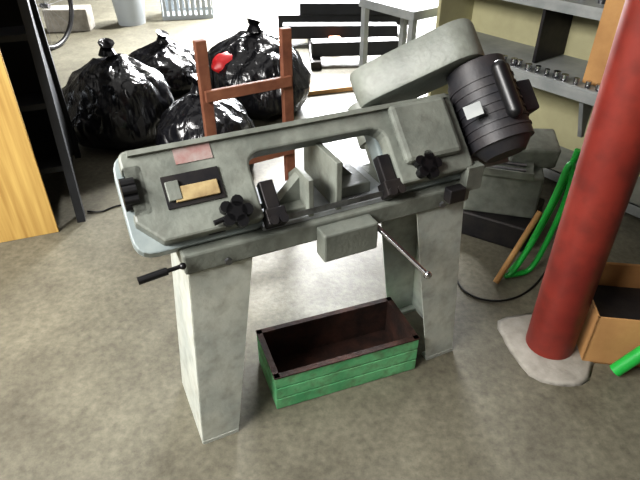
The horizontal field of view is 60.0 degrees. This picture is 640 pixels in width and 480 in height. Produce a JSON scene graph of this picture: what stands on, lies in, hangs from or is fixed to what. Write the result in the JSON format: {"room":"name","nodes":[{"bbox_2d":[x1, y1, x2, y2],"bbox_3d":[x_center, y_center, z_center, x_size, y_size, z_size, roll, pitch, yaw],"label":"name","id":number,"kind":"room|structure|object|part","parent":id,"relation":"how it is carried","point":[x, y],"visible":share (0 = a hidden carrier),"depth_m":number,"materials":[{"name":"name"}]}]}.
{"room":"workshop","nodes":[
{"label":"workshop","id":0,"kind":"room"},
{"bbox_2d":[0,0,639,479],"bbox_3d":[-0.200,-0.934,3.862,9.200,0.100,11.000,0,35,0],"label":"floor","id":1,"kind":"structure","parent":0,"point":[92,388],"depth_m":1.82,"materials":[{"name":"concrete"}]},
{"bbox_2d":[0,51,58,242],"bbox_3d":[-1.598,-0.461,2.010,0.900,1.250,0.018,-12,37,-17],"label":"plywood sheet","id":2,"kind":"object","parent":1,"relation":"on","point":[26,211],"visible":1,"depth_m":2.31,"materials":[{"name":"beige wood"}]},
{"bbox_2d":[0,0,85,222],"bbox_3d":[-1.428,-0.879,2.330,0.460,1.568,0.740,-12,37,-17],"label":"shelving unit","id":3,"kind":"object","parent":1,"relation":"on","point":[24,46],"visible":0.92,"depth_m":2.53,"materials":[{"name":"black metal"}]},
{"bbox_2d":[38,0,73,49],"bbox_3d":[-2.291,-1.951,4.617,0.080,0.700,0.700,9,36,12],"label":"wheel","id":4,"kind":"object","parent":1,"relation":"on","point":[45,4],"visible":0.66,"depth_m":4.86,"materials":[{"name":"silver metal"}]},
{"bbox_2d":[42,5,94,31],"bbox_3d":[-2.392,-2.115,5.287,0.400,0.200,0.200,-3,35,-4],"label":"concrete block","id":5,"kind":"object","parent":1,"relation":"on","point":[83,20],"visible":0.84,"depth_m":5.21,"materials":[{"name":"beige concrete"}]},
{"bbox_2d":[62,38,173,149],"bbox_3d":[-1.190,-0.869,3.192,0.679,0.554,0.649,-21,40,-28],"label":"garbage bag","id":6,"kind":"object","parent":1,"relation":"on","point":[114,101],"visible":0.88,"depth_m":3.03,"materials":[{"name":"black plastic"}]},
{"bbox_2d":[112,0,145,25],"bbox_3d":[-1.876,-2.292,5.449,0.330,0.305,0.330,0,35,0],"label":"plastic bucket","id":7,"kind":"object","parent":1,"relation":"on","point":[128,12],"visible":1,"depth_m":5.37,"materials":[{"name":"grey plastic"}]},
{"bbox_2d":[128,29,196,97],"bbox_3d":[-1.095,-1.279,3.920,0.608,0.392,0.702,13,37,17],"label":"garbage bag","id":8,"kind":"object","parent":1,"relation":"on","point":[175,61],"visible":0.48,"depth_m":3.77,"materials":[{"name":"black plastic"}]},
{"bbox_2d":[160,0,213,20],"bbox_3d":[-1.374,-2.477,5.717,0.516,0.300,0.366,-6,35,-8],"label":"crate","id":9,"kind":"object","parent":1,"relation":"on","point":[170,10],"visible":1,"depth_m":5.63,"materials":[{"name":"grey plastic"}]},
{"bbox_2d":[155,74,254,171],"bbox_3d":[-0.596,-0.609,2.862,0.524,0.507,0.622,-8,36,-11],"label":"garbage bag","id":10,"kind":"object","parent":1,"relation":"on","point":[183,120],"visible":0.34,"depth_m":2.70,"materials":[{"name":"black plastic"}]},
{"bbox_2d":[193,27,294,180],"bbox_3d":[-0.291,-0.455,2.371,0.404,0.825,0.046,-18,39,-24],"label":"wooden ladder","id":11,"kind":"object","parent":1,"relation":"on","point":[208,95],"visible":0.54,"depth_m":2.24,"materials":[{"name":"brown wood"}]},
{"bbox_2d":[208,18,310,119],"bbox_3d":[-0.395,-1.129,3.550,0.670,0.570,0.705,-9,36,-12],"label":"garbage bag","id":12,"kind":"object","parent":1,"relation":"on","point":[252,54],"visible":0.8,"depth_m":3.35,"materials":[{"name":"black plastic"}]},
{"bbox_2d":[87,204,544,301],"bbox_3d":[-0.061,0.022,2.400,2.153,0.008,0.413,7,36,10],"label":"power cable","id":13,"kind":"object","parent":1,"relation":"on","point":[541,277],"visible":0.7,"depth_m":2.14,"materials":[{"name":"black plastic"}]},
{"bbox_2d":[113,18,538,443],"bbox_3d":[0.065,-0.002,1.540,1.135,1.038,0.557,-25,42,-32],"label":"saw","id":14,"kind":"object","parent":1,"relation":"on","point":[197,201],"visible":1,"depth_m":1.43,"materials":[{"name":"grey paint"}]},
{"bbox_3d":[-0.406,-0.104,1.217,0.055,0.076,0.075,-15,-7,-20],"label":"blade tension knob","id":15,"kind":"part","parent":14,"relation":"part of","materials":[{"name":"black plastic"}]},
{"bbox_3d":[-0.346,0.073,1.218,0.109,0.021,0.025,-15,38,-20],"label":"feed stop handle","id":16,"kind":"part","parent":14,"relation":"part of","materials":[{"name":"black plastic"}]},
{"bbox_3d":[-0.290,-0.198,1.260,0.085,0.002,0.040,-15,83,-20],"label":"name plate","id":17,"kind":"part","parent":14,"relation":"part of","materials":[{"name":"pink metal"}]},
{"bbox_3d":[-0.299,0.254,1.555,0.202,0.600,0.256,-15,38,-20],"label":"leg","id":18,"kind":"part","parent":14,"relation":"part of","materials":[{"name":"grey paint"}]},
{"bbox_3d":[-0.213,-0.047,1.236,0.052,0.020,0.012,-15,-7,-20],"label":"guide lever","id":19,"kind":"part","parent":14,"relation":"part of","materials":[{"name":"black metal"}]},
{"bbox_3d":[-0.189,-0.061,1.257,0.072,0.039,0.076,-15,83,-20],"label":"guide knob","id":20,"kind":"part","parent":14,"relation":"part of","materials":[{"name":"black plastic"}]},
{"bbox_3d":[-0.018,-0.192,1.361,0.880,0.075,0.220,-15,83,-20],"label":"saw frame","id":21,"kind":"part","parent":14,"relation":"part of","materials":[{"name":"grey paint"}]},
{"bbox_3d":[0.040,-0.087,1.369,0.340,0.016,0.002,-15,38,-20],"label":"saw blade","id":22,"kind":"part","parent":14,"relation":"part of","materials":[{"name":"grey metal"}]},
{"bbox_3d":[0.211,0.029,1.401,0.087,0.097,0.155,-15,38,-20],"label":"lock lever","id":23,"kind":"part","parent":14,"relation":"part of","materials":[{"name":"silver metal"}]},
{"bbox_3d":[0.309,0.091,1.788,0.202,0.600,0.256,-15,38,-20],"label":"leg","id":24,"kind":"part","parent":14,"relation":"part of","materials":[{"name":"grey paint"}]},
{"bbox_3d":[0.276,-0.191,1.436,0.072,0.076,0.039,-15,-7,-20],"label":"guide knob","id":25,"kind":"part","parent":14,"relation":"part of","materials":[{"name":"black plastic"}]},
{"bbox_3d":[0.435,-0.322,1.630,0.200,0.240,0.010,-15,-7,-20],"label":"motor mount plate","id":26,"kind":"part","parent":14,"relation":"part of","materials":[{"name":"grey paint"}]},
{"bbox_3d":[0.477,-0.383,1.549,0.211,0.190,0.310,-15,83,-20],"label":"motor","id":27,"kind":"part","parent":14,"relation":"part of","materials":[{"name":"paint"}]},
{"bbox_2d":[307,83,352,95],"bbox_3d":[0.077,-1.079,3.955,0.386,0.030,0.090,-11,36,-15],"label":"wooden plank","id":28,"kind":"object","parent":1,"relation":"on","point":[317,90],"visible":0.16,"depth_m":3.93,"materials":[{"name":"brown wood"}]},
{"bbox_2d":[256,297,419,408],"bbox_3d":[0.055,0.359,1.804,0.479,0.142,0.214,-12,37,-16],"label":"crate","id":29,"kind":"object","parent":1,"relation":"on","point":[308,358],"visible":1,"depth_m":1.80,"materials":[{"name":"paint"}]},
{"bbox_2d":[278,1,408,69],"bbox_3d":[0.257,-1.827,4.815,1.253,0.270,1.300,-2,35,-2],"label":"stack","id":30,"kind":"object","parent":1,"relation":"on","point":[331,28],"visible":0.71,"depth_m":4.82,"materials":[{"name":"metal"}]},
{"bbox_2d":[359,0,438,66],"bbox_3d":[0.532,-1.138,3.469,0.400,0.685,0.460,-24,41,-30],"label":"work table","id":31,"kind":"object","parent":1,"relation":"on","point":[413,11],"visible":0.41,"depth_m":3.21,"materials":[{"name":"grey metal"}]},
{"bbox_2d":[461,128,560,251],"bbox_3d":[0.777,-0.256,2.420,0.436,0.444,0.343,15,38,20],"label":"machine","id":32,"kind":"object","parent":1,"relation":"on","point":[507,199],"visible":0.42,"depth_m":2.32,"materials":[{"name":"metal"}]},
{"bbox_2d":[493,210,542,283],"bbox_3d":[0.778,0.029,2.180,0.254,0.245,0.023,-28,43,-34],"label":"handle","id":33,"kind":"object","parent":1,"relation":"on","point":[538,214],"visible":1,"depth_m":2.17,"materials":[{"name":"brown wood"}]},
{"bbox_2d":[428,0,639,217],"bbox_3d":[1.304,-0.890,2.405,0.430,1.500,1.950,-24,41,-30],"label":"shelving unit","id":34,"kind":"object","parent":1,"relation":"on","point":[547,43],"visible":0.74,"depth_m":2.79,"materials":[{"name":"beige paint"}]},
{"bbox_2d":[582,0,624,85],"bbox_3d":[1.338,-0.788,2.200,0.022,0.460,0.500,-24,41,-30],"label":"cardboard sheet","id":35,"kind":"object","parent":34,"relation":"on","point":[612,10],"visible":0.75,"depth_m":2.36,"materials":[{"name":"brown cardboard"}]},
{"bbox_2d":[503,148,580,278],"bbox_3d":[0.824,-0.085,2.077,0.181,0.555,0.057,0,35,0],"label":"garden hose","id":36,"kind":"object","parent":1,"relation":"on","point":[565,179],"visible":0.94,"depth_m":2.09,"materials":[{"name":"green rubber"}]},
{"bbox_2d":[497,0,639,386],"bbox_3d":[0.804,-0.860,1.054,0.336,3.000,0.350,0,35,0],"label":"steel column","id":37,"kind":"structure","parent":1,"relation":"on","point":[543,341],"depth_m":1.57,"materials":[{"name":"red metal"}]},
{"bbox_2d":[576,262,639,366],"bbox_3d":[1.112,0.237,1.923,0.424,0.205,0.364,5,35,7],"label":"cardboard box","id":38,"kind":"object","parent":1,"relation":"on","point":[610,330],"visible":0.55,"depth_m":1.85,"materials":[{"name":"cardboard"}]},
{"bbox_2d":[610,345,639,376],"bbox_3d":[1.023,0.348,1.743,0.166,0.215,0.044,1,35,2],"label":"pipe","id":39,"kind":"object","parent":1,"relation":"on","point":[631,359],"visible":1,"depth_m":1.76,"materials":[{"name":"green plastic"}]}
]}

